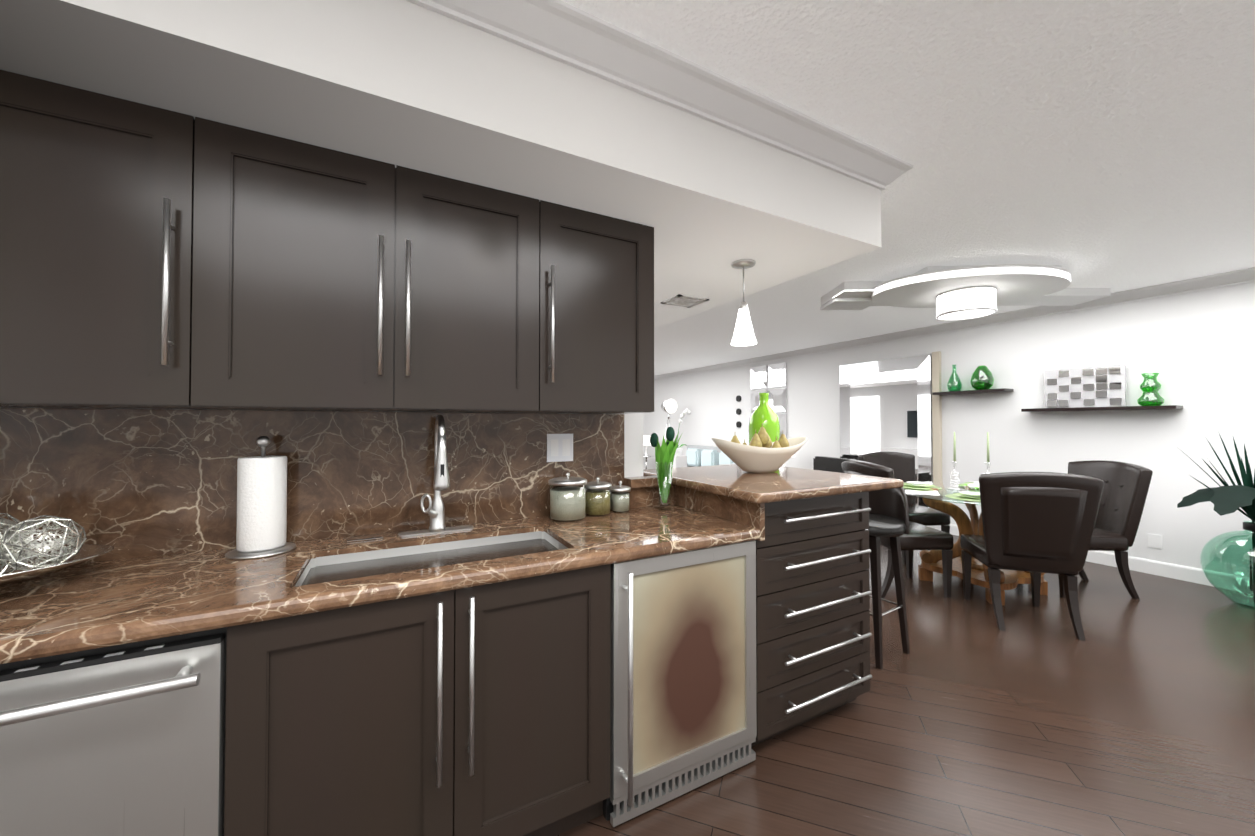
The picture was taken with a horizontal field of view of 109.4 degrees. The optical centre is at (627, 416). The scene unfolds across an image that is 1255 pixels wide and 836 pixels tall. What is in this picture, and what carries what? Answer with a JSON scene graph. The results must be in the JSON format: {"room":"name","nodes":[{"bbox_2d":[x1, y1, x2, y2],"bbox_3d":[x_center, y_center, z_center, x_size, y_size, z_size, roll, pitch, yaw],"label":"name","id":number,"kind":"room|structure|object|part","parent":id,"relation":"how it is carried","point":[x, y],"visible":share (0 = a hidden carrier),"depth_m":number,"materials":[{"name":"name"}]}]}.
{"room":"kitchen","nodes":[
{"label":"kitchen","id":0,"kind":"room"},
{"bbox_2d":[0,407,642,477],"bbox_3d":[-1.361,0.273,1.538,3.200,2.154,0.117,0,-1,-28],"label":"wall","id":1,"kind":"structure","parent":0,"point":[633,444],"depth_m":2.21,"materials":[{"name":"white paint"}]},
{"bbox_2d":[0,70,235,409],"bbox_3d":[-1.454,-0.417,1.227,0.632,0.778,0.349,0,-1,-28],"label":"upper cabinet","id":2,"kind":"object","parent":1,"relation":"attached to","point":[152,257],"depth_m":1.12,"materials":[{"name":"brown wood"}]},
{"bbox_2d":[0,408,623,562],"bbox_3d":[-1.381,0.213,1.449,3.080,0.470,0.022,0,-1,-28],"label":"backsplash","id":3,"kind":"structure","parent":1,"relation":"attached to","point":[130,483],"depth_m":1.54,"materials":[{"name":"stone"}]},
{"bbox_2d":[547,434,572,461],"bbox_3d":[-0.303,0.140,2.004,0.123,0.125,0.008,0,-1,-28],"label":"outlet","id":4,"kind":"object","parent":3,"relation":"attached to","point":[559,447],"visible":1,"depth_m":2.00,"materials":[{"name":"white plastic"}]},
{"bbox_2d":[232,127,563,412],"bbox_3d":[-0.824,-0.412,1.562,1.103,0.778,0.349,0,-1,-28],"label":"upper cabinet","id":5,"kind":"object","parent":1,"relation":"attached to","point":[363,284],"depth_m":1.40,"materials":[{"name":"brown wood"}]},
{"bbox_2d":[564,206,653,413],"bbox_3d":[-0.222,-0.407,1.881,0.568,0.778,0.349,0,-1,-28],"label":"upper cabinet","id":6,"kind":"object","parent":1,"relation":"attached to","point":[609,261],"depth_m":1.77,"materials":[{"name":"brown wood"}]},
{"bbox_2d":[0,0,880,328],"bbox_3d":[-1.127,-0.981,2.086,4.110,0.369,2.161,0,-1,-28],"label":"soffit","id":7,"kind":"structure","parent":0,"point":[406,84],"depth_m":1.28,"materials":[{"name":"paint"}]},
{"bbox_2d":[407,0,912,190],"bbox_3d":[-0.556,-1.131,1.114,4.205,0.095,0.095,0,-1,-28],"label":"crown molding","id":8,"kind":"structure","parent":7,"relation":"attached to","point":[568,34],"depth_m":1.42,"materials":[{"name":"white wood"}]},
{"bbox_2d":[661,294,708,307],"bbox_3d":[0.386,-0.778,2.999,0.240,0.010,0.220,0,-1,-28],"label":"ceiling vent","id":9,"kind":"object","parent":7,"relation":"in","point":[681,300],"visible":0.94,"depth_m":2.98,"materials":[{"name":"white metal"}]},
{"bbox_2d":[731,259,756,345],"bbox_3d":[0.599,-0.584,2.294,0.132,0.418,0.132,0,-1,-28],"label":"pendant lamp","id":10,"kind":"object","parent":7,"relation":"hanging from","point":[743,335],"visible":1,"depth_m":2.27,"materials":[{"name":"white glass"}]},
{"bbox_3d":[0.599,-0.666,2.296,0.124,0.254,0.124,0,-1,-28],"label":"stem","id":11,"kind":"part","parent":10,"relation":"part of","materials":[{"name":"white metal"}]},
{"bbox_3d":[0.599,-0.464,2.293,0.132,0.180,0.132,0,-1,-28],"label":"lamp shade","id":12,"kind":"part","parent":10,"relation":"part of","materials":[{"name":"white glass"}]},
{"bbox_2d":[760,507,763,542],"bbox_3d":[0.377,0.413,2.020,0.023,0.152,0.642,0,-1,-28],"label":"backsplash","id":13,"kind":"structure","parent":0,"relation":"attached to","point":[761,508],"depth_m":1.74,"materials":[{"name":"brown stone"}]},
{"bbox_2d":[556,535,1254,835],"bbox_3d":[-0.294,1.426,4.632,8.240,0.060,13.620,0,-1,-28],"label":"floor","id":14,"kind":"structure","parent":0,"point":[1129,716],"depth_m":1.90,"materials":[{"name":"brown wood"}]},
{"bbox_2d":[0,623,271,835],"bbox_3d":[-1.323,0.909,1.122,0.766,0.868,0.623,0,-1,-28],"label":"dishwasher","id":15,"kind":"object","parent":14,"relation":"on","point":[174,738],"depth_m":0.93,"materials":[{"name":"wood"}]},
{"bbox_2d":[272,563,631,835],"bbox_3d":[-0.599,0.915,1.506,1.025,0.868,0.623,0,-1,-28],"label":"base cabinet","id":16,"kind":"object","parent":14,"relation":"on","point":[538,675],"depth_m":1.23,"materials":[{"name":"brown wood"}]},
{"bbox_2d":[0,503,759,670],"bbox_3d":[-1.107,0.479,1.220,3.349,0.099,0.625,0,-1,-28],"label":"countertop","id":17,"kind":"structure","parent":16,"relation":"on","point":[90,608],"depth_m":1.17,"materials":[{"name":"brown stone"}]},
{"bbox_2d":[0,513,113,586],"bbox_3d":[-1.704,0.324,0.946,0.810,0.202,0.421,1,-1,-40],"label":"dish","id":18,"kind":"object","parent":17,"relation":"on","point":[20,561],"visible":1,"depth_m":1.10,"materials":[{"name":"white metal"}]},
{"bbox_2d":[225,436,295,559],"bbox_3d":[-1.172,0.247,1.427,0.176,0.370,0.176,0,-1,-28],"label":"paper towel holder","id":19,"kind":"object","parent":17,"relation":"on","point":[261,531],"visible":1,"depth_m":1.38,"materials":[{"name":"white paper"}]},
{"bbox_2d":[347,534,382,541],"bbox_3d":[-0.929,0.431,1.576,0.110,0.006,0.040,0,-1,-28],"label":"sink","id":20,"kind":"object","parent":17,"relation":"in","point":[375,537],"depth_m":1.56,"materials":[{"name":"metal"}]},
{"bbox_2d":[296,531,563,582],"bbox_3d":[-0.592,0.550,1.445,0.762,0.197,0.342,0,-1,-28],"label":"sink","id":21,"kind":"object","parent":17,"relation":"in","point":[345,564],"depth_m":1.52,"materials":[{"name":"silver metal"}]},
{"bbox_2d":[398,415,473,536],"bbox_3d":[-0.686,0.215,1.621,0.266,0.441,0.213,0,-1,-28],"label":"faucet","id":22,"kind":"object","parent":17,"relation":"on","point":[436,510],"depth_m":1.63,"materials":[{"name":"silver metal"}]},
{"bbox_2d":[549,473,586,521],"bbox_3d":[-0.258,0.341,1.922,0.166,0.197,0.166,0,-1,-28],"label":"canister","id":23,"kind":"object","parent":17,"relation":"on","point":[567,502],"visible":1,"depth_m":1.86,"materials":[{"name":"clear glass"}]},
{"bbox_3d":[-0.258,0.265,1.923,0.166,0.046,0.166,0,-1,-28],"label":"lid","id":24,"kind":"part","parent":23,"relation":"part of","materials":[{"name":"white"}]},
{"bbox_2d":[584,477,611,516],"bbox_3d":[-0.135,0.357,2.010,0.126,0.167,0.126,0,-1,-28],"label":"canister","id":25,"kind":"object","parent":17,"relation":"on","point":[597,501],"visible":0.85,"depth_m":1.96,"materials":[{"name":"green glass"}]},
{"bbox_3d":[-0.135,0.297,2.011,0.126,0.046,0.126,0,-1,-28],"label":"lid","id":26,"kind":"part","parent":25,"relation":"part of","materials":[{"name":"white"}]},
{"bbox_2d":[610,481,630,512],"bbox_3d":[-0.033,0.370,2.075,0.098,0.142,0.098,0,-1,-28],"label":"canister","id":27,"kind":"object","parent":17,"relation":"on","point":[620,498],"visible":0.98,"depth_m":2.04,"materials":[{"name":"clear glass"}]},
{"bbox_3d":[-0.033,0.323,2.076,0.098,0.046,0.098,0,-1,-28],"label":"lid","id":28,"kind":"part","parent":27,"relation":"part of","materials":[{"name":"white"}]},
{"bbox_2d":[650,427,681,509],"bbox_3d":[0.183,0.245,2.136,0.147,0.395,0.162,0,-1,-28],"label":"flower arrangement","id":29,"kind":"object","parent":17,"relation":"on","point":[664,454],"visible":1,"depth_m":2.10,"materials":[{"name":"green plant"}]},
{"bbox_2d":[610,540,756,826],"bbox_3d":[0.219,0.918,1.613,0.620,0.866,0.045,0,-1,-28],"label":"wine fridge","id":30,"kind":"object","parent":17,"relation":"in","point":[695,611],"depth_m":1.58,"materials":[{"name":"beige glass"}]},
{"bbox_2d":[643,436,654,468],"bbox_3d":[0.457,0.977,10.800,0.500,1.020,0.500,0,-1,-28],"label":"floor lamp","id":31,"kind":"object","parent":14,"relation":"on","point":[646,440],"visible":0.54,"depth_m":10.69,"materials":[{"name":"silver metal"}]},
{"bbox_2d":[643,436,650,444],"bbox_3d":[0.457,0.577,10.806,0.320,0.220,0.320,0,-1,-28],"label":"shade","id":32,"kind":"object","parent":31,"relation":"attached to","point":[646,439],"depth_m":10.68,"materials":[{"name":"white"}]},
{"bbox_2d":[661,398,677,437],"bbox_3d":[0.946,0.537,9.790,0.452,1.871,0.403,0,-1,-28],"label":"lamp","id":33,"kind":"object","parent":14,"relation":"on","point":[670,405],"visible":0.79,"depth_m":9.69,"materials":[{"name":"silver metal"}]},
{"bbox_2d":[672,409,690,467],"bbox_3d":[0.925,0.649,7.892,0.490,1.590,0.470,0,-1,-28],"label":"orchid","id":34,"kind":"object","parent":14,"relation":"on","point":[680,460],"visible":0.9,"depth_m":7.78,"materials":[{"name":"white plant"}]},
{"bbox_3d":[0.885,0.628,7.862,0.180,0.129,0.180,0,-1,-28],"label":"pot","id":35,"kind":"part","parent":34,"relation":"part of","materials":[{"name":"white plastic"}]},
{"bbox_2d":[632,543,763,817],"bbox_3d":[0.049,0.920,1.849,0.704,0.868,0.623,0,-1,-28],"label":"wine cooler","id":36,"kind":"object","parent":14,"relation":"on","point":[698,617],"depth_m":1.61,"materials":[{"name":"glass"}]},
{"bbox_2d":[686,445,734,466],"bbox_3d":[1.543,1.029,8.601,0.900,0.850,2.100,0,-1,-28],"label":"sofa","id":37,"kind":"object","parent":14,"relation":"on","point":[697,455],"visible":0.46,"depth_m":8.81,"materials":[{"name":"grey fabric"}]},
{"bbox_2d":[656,479,871,740],"bbox_3d":[0.653,0.850,2.171,0.770,1.018,0.623,0,-1,-28],"label":"base cabinet","id":38,"kind":"object","parent":14,"relation":"on","point":[817,592],"depth_m":1.91,"materials":[{"name":"brown wood"}]},
{"bbox_2d":[632,464,903,506],"bbox_3d":[0.672,0.321,2.325,0.930,0.040,0.990,0,-1,-28],"label":"countertop","id":39,"kind":"structure","parent":38,"relation":"on","point":[786,484],"depth_m":2.03,"materials":[{"name":"brown stone"}]},
{"bbox_2d":[711,423,806,472],"bbox_3d":[0.725,0.169,2.429,0.589,0.265,0.285,0,-1,-20],"label":"bowl","id":40,"kind":"object","parent":39,"relation":"on","point":[761,452],"visible":1,"depth_m":2.35,"materials":[{"name":"beige ceramic"}]},
{"bbox_2d":[749,393,779,442],"bbox_3d":[0.860,0.080,2.796,0.190,0.455,0.190,0,-1,-28],"label":"bottle","id":41,"kind":"object","parent":39,"relation":"on","point":[765,414],"visible":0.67,"depth_m":2.73,"materials":[{"name":"green glass"}]},
{"bbox_2d":[813,456,854,472],"bbox_3d":[2.649,0.998,6.132,0.720,0.840,0.760,0,-1,-18],"label":"armchair","id":42,"kind":"object","parent":14,"relation":"on","point":[824,463],"visible":0.06,"depth_m":6.26,"materials":[{"name":"black leather"}]},
{"bbox_2d":[868,487,909,669],"bbox_3d":[1.414,0.876,2.626,0.420,0.980,0.410,1,-1,-33],"label":"bar stool","id":43,"kind":"object","parent":14,"relation":"on","point":[889,514],"visible":0.42,"depth_m":2.56,"materials":[{"name":"black leather"}]},
{"bbox_3d":[1.409,1.101,2.620,0.281,0.016,0.281,1,-1,-33],"label":"rail","id":44,"kind":"part","parent":43,"relation":"part of","materials":[{"name":"silver metal"}]},
{"bbox_3d":[1.409,0.628,2.627,0.410,0.075,0.410,1,-1,-33],"label":"seat","id":45,"kind":"part","parent":43,"relation":"part of","materials":[{"name":"black leather"}]},
{"bbox_2d":[841,460,953,598],"bbox_3d":[2.148,0.869,3.597,0.654,1.023,0.632,0,-1,-3],"label":"chair","id":46,"kind":"object","parent":14,"relation":"on","point":[920,537],"visible":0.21,"depth_m":3.38,"materials":[{"name":"black leather"}]},
{"bbox_3d":[1.886,0.676,3.584,0.118,0.463,0.434,0,-1,-3],"label":"panel","id":47,"kind":"part","parent":46,"relation":"part of","materials":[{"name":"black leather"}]},
{"bbox_3d":[2.229,0.958,3.600,0.490,0.125,0.490,0,-1,-3],"label":"seat","id":48,"kind":"part","parent":46,"relation":"part of","materials":[{"name":"black leather"}]},
{"bbox_2d":[858,451,949,564],"bbox_3d":[2.778,0.882,4.484,0.632,1.023,0.654,0,-1,-7],"label":"chair","id":49,"kind":"object","parent":14,"relation":"on","point":[902,465],"visible":0.25,"depth_m":4.67,"materials":[{"name":"black leather"}]},
{"bbox_3d":[2.787,0.970,4.402,0.490,0.125,0.490,0,-1,-7],"label":"seat","id":50,"kind":"part","parent":49,"relation":"part of","materials":[{"name":"black leather"}]},
{"bbox_2d":[903,432,1047,604],"bbox_3d":[2.875,0.755,3.640,1.300,1.252,1.300,0,-1,-28],"label":"dining table","id":51,"kind":"object","parent":14,"relation":"on","point":[933,494],"visible":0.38,"depth_m":3.67,"materials":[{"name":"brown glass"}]},
{"bbox_2d":[953,432,955,460],"bbox_3d":[2.782,0.255,3.780,0.020,0.250,0.020,0,-1,-28],"label":"candle","id":52,"kind":"object","parent":51,"relation":"on","point":[954,445],"depth_m":3.77,"materials":[{"name":"green wax"}]},
{"bbox_2d":[948,461,961,489],"bbox_3d":[2.782,0.500,3.776,0.100,0.238,0.100,0,-1,-28],"label":"candlestick","id":53,"kind":"object","parent":51,"relation":"on","point":[949,488],"depth_m":3.76,"materials":[{"name":"clear glass"}]},
{"bbox_2d":[960,483,979,491],"bbox_3d":[2.727,0.565,3.451,0.287,0.100,0.292,0,-1,-28],"label":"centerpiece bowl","id":54,"kind":"object","parent":51,"relation":"on","point":[975,486],"depth_m":3.44,"materials":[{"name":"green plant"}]},
{"bbox_2d":[987,432,989,461],"bbox_3d":[2.990,0.254,3.686,0.020,0.250,0.020,0,-1,-28],"label":"candle","id":55,"kind":"object","parent":51,"relation":"on","point":[988,456],"depth_m":3.68,"materials":[{"name":"green wax"}]},
{"bbox_2d":[960,472,1103,640],"bbox_3d":[2.669,0.860,3.021,0.632,1.023,0.654,0,-1,18],"label":"chair","id":56,"kind":"object","parent":14,"relation":"on","point":[1036,524],"visible":1,"depth_m":2.79,"materials":[{"name":"black leather"}]},
{"bbox_3d":[2.695,0.950,3.097,0.490,0.125,0.490,0,-1,18],"label":"seat","id":57,"kind":"part","parent":56,"relation":"part of","materials":[{"name":"black leather"}]},
{"bbox_3d":[2.586,0.664,2.775,0.434,0.463,0.118,0,-1,18],"label":"panel","id":58,"kind":"part","parent":56,"relation":"part of","materials":[{"name":"black leather"}]},
{"bbox_2d":[1058,460,1152,599],"bbox_3d":[3.626,0.868,3.584,0.654,1.023,0.632,0,-1,4],"label":"chair","id":59,"kind":"object","parent":14,"relation":"on","point":[1122,501],"visible":0.69,"depth_m":3.38,"materials":[{"name":"black leather"}]},
{"bbox_3d":[3.544,0.958,3.588,0.490,0.125,0.490,0,-1,4],"label":"seat","id":60,"kind":"part","parent":59,"relation":"part of","materials":[{"name":"black leather"}]},
{"bbox_2d":[1177,434,1254,609],"bbox_3d":[4.282,0.686,3.043,0.864,1.370,0.865,0,-1,1],"label":"floor vase","id":61,"kind":"object","parent":14,"relation":"on","point":[1226,498],"visible":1,"depth_m":3.20,"materials":[{"name":"teal glass"}]},
{"bbox_2d":[561,0,1254,375],"bbox_3d":[-0.294,-1.167,4.670,8.240,0.080,13.620,0,-1,-28],"label":"ceiling","id":62,"kind":"structure","parent":0,"point":[1097,144],"depth_m":1.79,"materials":[{"name":"white paint"}]},
{"bbox_2d":[820,264,1110,309],"bbox_3d":[3.029,-1.074,4.033,2.397,0.124,1.514,0,-1,-28],"label":"ceiling medallion","id":63,"kind":"object","parent":62,"relation":"attached to","point":[1027,285],"visible":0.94,"depth_m":3.59,"materials":[{"name":"white paint"}]},
{"bbox_2d":[936,286,996,320],"bbox_3d":[2.785,-0.926,3.663,0.404,0.180,0.404,0,-1,-28],"label":"drum ceiling light","id":64,"kind":"object","parent":63,"relation":"attached to","point":[983,301],"visible":1,"depth_m":3.54,"materials":[{"name":"white fabric"}]},
{"bbox_2d":[643,282,1254,577],"bbox_3d":[3.292,0.162,6.553,0.120,2.523,13.620,0,-1,-28],"label":"wall","id":65,"kind":"structure","parent":0,"point":[1196,350],"depth_m":4.29,"materials":[{"name":"white paint"}]},
{"bbox_2d":[736,395,741,427],"bbox_3d":[2.143,-0.097,8.562,0.030,0.620,0.120,0,-1,-28],"label":"dots","id":66,"kind":"object","parent":65,"relation":"attached to","point":[738,412],"visible":0.94,"depth_m":8.55,"materials":[{"name":"black plastic"}]},
{"bbox_2d":[750,390,766,412],"bbox_3d":[2.393,-0.273,8.098,0.025,0.400,0.400,0,-1,-28],"label":"framed art","id":67,"kind":"object","parent":65,"relation":"attached to","point":[754,399],"visible":0.47,"depth_m":8.19,"materials":[{"name":"white mirror"}]},
{"label":"glass","id":68,"kind":"part","parent":67,"relation":"part of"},
{"bbox_2d":[750,365,766,388],"bbox_3d":[2.393,-0.713,8.104,0.025,0.400,0.400,0,-1,-28],"label":"framed art","id":69,"kind":"object","parent":65,"relation":"attached to","point":[758,377],"visible":0.91,"depth_m":8.11,"materials":[{"name":"white mirror"}]},
{"label":"glass","id":70,"kind":"part","parent":69,"relation":"part of","materials":[{"name":"white glass"}]},
{"bbox_2d":[768,388,786,411],"bbox_3d":[2.599,-0.279,7.709,0.025,0.400,0.400,0,-1,-28],"label":"framed art","id":71,"kind":"object","parent":65,"relation":"attached to","point":[777,400],"visible":0.87,"depth_m":7.68,"materials":[{"name":"white mirror"}]},
{"label":"glass","id":72,"kind":"part","parent":71,"relation":"part of","materials":[{"name":"grey glass"}]},
{"bbox_2d":[768,362,786,386],"bbox_3d":[2.599,-0.719,7.716,0.025,0.400,0.400,0,-1,-28],"label":"framed art","id":73,"kind":"object","parent":65,"relation":"attached to","point":[777,374],"visible":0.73,"depth_m":7.70,"materials":[{"name":"white mirror"}]},
{"label":"glass","id":74,"kind":"part","parent":73,"relation":"part of","materials":[{"name":"white glass"}]},
{"bbox_2d":[777,414,786,437],"bbox_3d":[2.599,0.161,7.703,0.025,0.400,0.400,0,-1,-28],"label":"framed art","id":75,"kind":"object","parent":65,"relation":"attached to","point":[783,422],"visible":0.29,"depth_m":7.58,"materials":[{"name":"white mirror"}]},
{"bbox_2d":[840,354,932,507],"bbox_3d":[3.469,0.262,6.057,0.030,2.050,1.260,0,-1,-28],"label":"floor mirror","id":76,"kind":"object","parent":65,"relation":"attached to","point":[885,405],"visible":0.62,"depth_m":5.96,"materials":[{"name":"white mirror"}]},
{"label":"glass","id":77,"kind":"part","parent":76,"relation":"part of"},
{"bbox_2d":[932,351,941,481],"bbox_3d":[3.788,0.242,5.434,0.050,2.070,0.080,0,-1,-28],"label":"curtain strip","id":78,"kind":"object","parent":65,"relation":"attached to","point":[937,417],"visible":0.64,"depth_m":5.42,"materials":[{"name":"beige fabric"}]},
{"bbox_2d":[643,468,1251,593],"bbox_3d":[3.261,1.361,6.451,0.016,0.122,13.500,0,-1,-28],"label":"baseboard","id":79,"kind":"structure","parent":65,"relation":"attached to","point":[1178,572],"depth_m":3.84,"materials":[{"name":"white wood"}]},
{"bbox_2d":[654,267,1254,378],"bbox_3d":[3.226,-1.052,6.468,0.095,0.095,13.500,0,-1,-28],"label":"crown molding","id":80,"kind":"structure","parent":65,"relation":"attached to","point":[1236,277],"depth_m":4.71,"materials":[{"name":"white"}]},
{"bbox_2d":[932,388,1013,394],"bbox_3d":[3.907,-0.278,5.057,0.200,0.030,0.710,0,-1,-28],"label":"wall shelf","id":81,"kind":"object","parent":65,"relation":"attached to","point":[975,391],"visible":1,"depth_m":4.96,"materials":[{"name":"black wood"}]},
{"bbox_2d":[947,365,961,390],"bbox_3d":[3.829,-0.449,5.206,0.144,0.314,0.144,0,-1,-28],"label":"vase","id":82,"kind":"object","parent":81,"relation":"on","point":[958,379],"visible":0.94,"depth_m":5.20,"materials":[{"name":"green glass"}]},
{"bbox_2d":[970,366,993,389],"bbox_3d":[3.952,-0.430,4.953,0.210,0.269,0.210,0,-1,-28],"label":"vase","id":83,"kind":"object","parent":81,"relation":"on","point":[982,378],"visible":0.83,"depth_m":4.89,"materials":[{"name":"green glass"}]},
{"bbox_2d":[1021,405,1182,411],"bbox_3d":[4.378,-0.071,4.166,0.200,0.030,1.020,0,-1,-28],"label":"wall shelf","id":84,"kind":"object","parent":65,"relation":"attached to","point":[1165,407],"visible":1,"depth_m":4.04,"materials":[{"name":"black wood"}]},
{"bbox_2d":[1045,364,1126,407],"bbox_3d":[4.372,-0.278,4.268,0.058,0.384,0.560,0,-1,-28],"label":"art","id":85,"kind":"object","parent":84,"relation":"on","point":[1101,386],"visible":1,"depth_m":4.24,"materials":[{"name":"white"}]},
{"bbox_2d":[1137,373,1164,405],"bbox_3d":[4.542,-0.234,3.860,0.156,0.284,0.156,0,-1,-28],"label":"vase","id":86,"kind":"object","parent":84,"relation":"on","point":[1150,386],"visible":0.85,"depth_m":3.83,"materials":[{"name":"green glass"}]},
{"bbox_2d":[1148,534,1161,548],"bbox_3d":[4.622,1.092,3.894,0.006,0.115,0.080,0,-1,-28],"label":"outlet","id":87,"kind":"object","parent":65,"relation":"attached to","point":[1154,541],"visible":1,"depth_m":3.89,"materials":[{"name":"white plastic"}]}
]}

